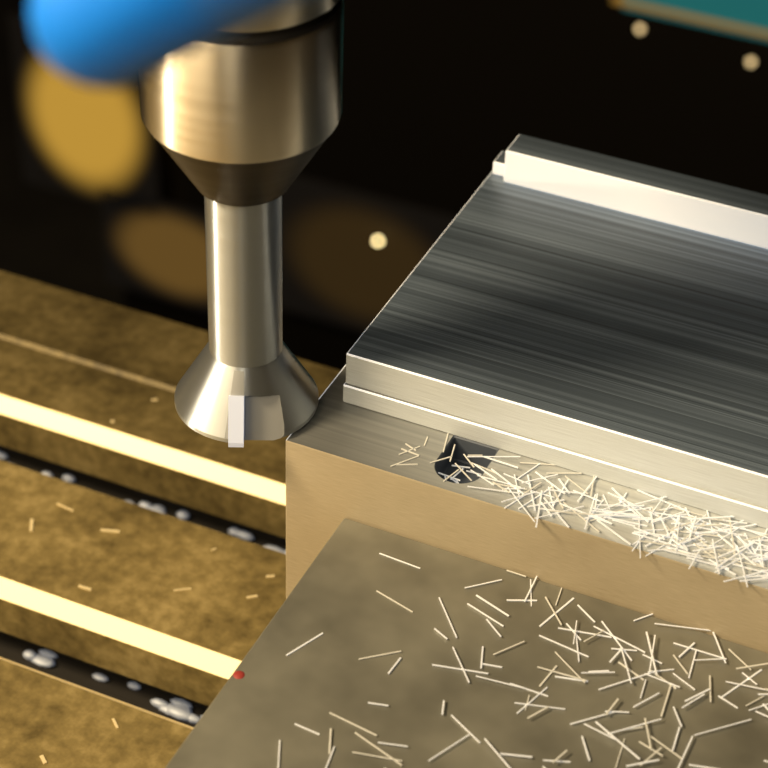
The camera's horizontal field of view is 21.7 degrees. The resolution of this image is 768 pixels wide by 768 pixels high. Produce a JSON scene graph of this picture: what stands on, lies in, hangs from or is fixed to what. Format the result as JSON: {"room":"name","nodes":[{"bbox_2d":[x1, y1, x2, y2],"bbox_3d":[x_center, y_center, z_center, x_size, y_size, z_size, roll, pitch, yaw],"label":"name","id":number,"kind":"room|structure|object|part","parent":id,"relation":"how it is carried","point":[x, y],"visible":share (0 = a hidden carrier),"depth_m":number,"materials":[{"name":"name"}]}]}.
{"room":"machine shop","nodes":[
{"label":"machine shop","id":0,"kind":"room"},
{"bbox_2d":[0,0,124,306],"bbox_3d":[-0.196,1.023,0.845,4.600,0.060,4.500,16,40,18],"label":"floor","id":1,"kind":"structure","parent":0,"point":[48,236],"depth_m":2.38,"materials":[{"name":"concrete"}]},
{"bbox_2d":[8,0,767,370],"bbox_3d":[0.364,-0.701,1.434,1.273,2.000,0.505,16,40,18],"label":"machine","id":2,"kind":"object","parent":1,"relation":"on","point":[434,92],"visible":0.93,"depth_m":1.65,"materials":[{"name":"black paint"}]},
{"bbox_3d":[-0.268,-0.239,1.797,0.144,0.172,0.003,16,40,18],"label":"brass data plate","id":3,"kind":"part","parent":2,"relation":"part of","materials":[{"name":"gold metal"}]},
{"bbox_3d":[0.154,-0.680,0.447,0.220,0.850,1.144,16,40,18],"label":"headstock","id":4,"kind":"object","parent":2,"relation":"attached to","visible":0},
{"bbox_2d":[29,0,299,87],"bbox_3d":[0.006,-0.068,0.109,0.090,0.201,0.262,-30,47,-35],"label":"coolant nozzle","id":5,"kind":"object","parent":4,"relation":"attached to","point":[94,43],"visible":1,"depth_m":0.22,"materials":[{"name":"blue plastic"}]},
{"bbox_2d":[139,0,343,206],"bbox_3d":[-0.030,-0.080,0.425,0.045,0.088,0.045,16,40,18],"label":"holder","id":6,"kind":"object","parent":4,"relation":"attached to","point":[242,115],"visible":0.83,"depth_m":0.42,"materials":[{"name":"silver metal"}]},
{"bbox_2d":[174,196,318,446],"bbox_3d":[-0.033,-0.022,0.469,0.035,0.066,0.036,1,37,-2],"label":"cutter","id":7,"kind":"object","parent":6,"relation":"attached to","point":[246,383],"visible":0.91,"depth_m":0.47,"materials":[{"name":"silver metal"}]},
{"bbox_3d":[-0.092,0.540,0.732,0.560,0.850,0.505,16,40,18],"label":"machine","id":8,"kind":"object","parent":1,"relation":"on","visible":0},
{"bbox_2d":[0,271,339,767],"bbox_3d":[-0.114,0.146,0.489,0.940,0.070,0.459,16,40,18],"label":"table","id":9,"kind":"object","parent":8,"relation":"on","point":[140,653],"visible":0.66,"depth_m":0.57,"materials":[{"name":"metal"}]},
{"bbox_2d":[29,398,274,763],"bbox_3d":[-0.083,0.051,0.557,0.163,0.001,0.158,16,40,18],"label":"chip","id":10,"kind":"object","parent":9,"relation":"on","point":[42,757],"visible":0.53,"depth_m":0.56,"materials":[{"name":"beige"}]},
{"bbox_2d":[165,518,767,767],"bbox_3d":[0.009,0.166,0.359,0.184,0.062,0.312,16,40,18],"label":"vise","id":11,"kind":"object","parent":9,"relation":"on","point":[270,691],"visible":1,"depth_m":0.44,"materials":[{"name":"metal"}]},
{"bbox_2d":[278,553,767,767],"bbox_3d":[0.045,0.097,0.399,0.170,0.001,0.158,16,40,18],"label":"chip","id":12,"kind":"object","parent":11,"relation":"on","point":[621,649],"visible":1,"depth_m":0.44,"materials":[{"name":"white metal"}]},
{"bbox_2d":[286,134,767,652],"bbox_3d":[0.087,0.019,0.502,0.190,0.080,0.121,16,40,18],"label":"block","id":13,"kind":"object","parent":9,"relation":"on","point":[588,313],"visible":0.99,"depth_m":0.48,"materials":[{"name":"silver metal"}]},
{"bbox_2d":[391,433,767,586],"bbox_3d":[0.080,0.037,0.450,0.166,0.001,0.028,16,40,18],"label":"chip","id":14,"kind":"object","parent":13,"relation":"on","point":[608,513],"visible":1,"depth_m":0.46,"materials":[{"name":"white metal"}]}
]}

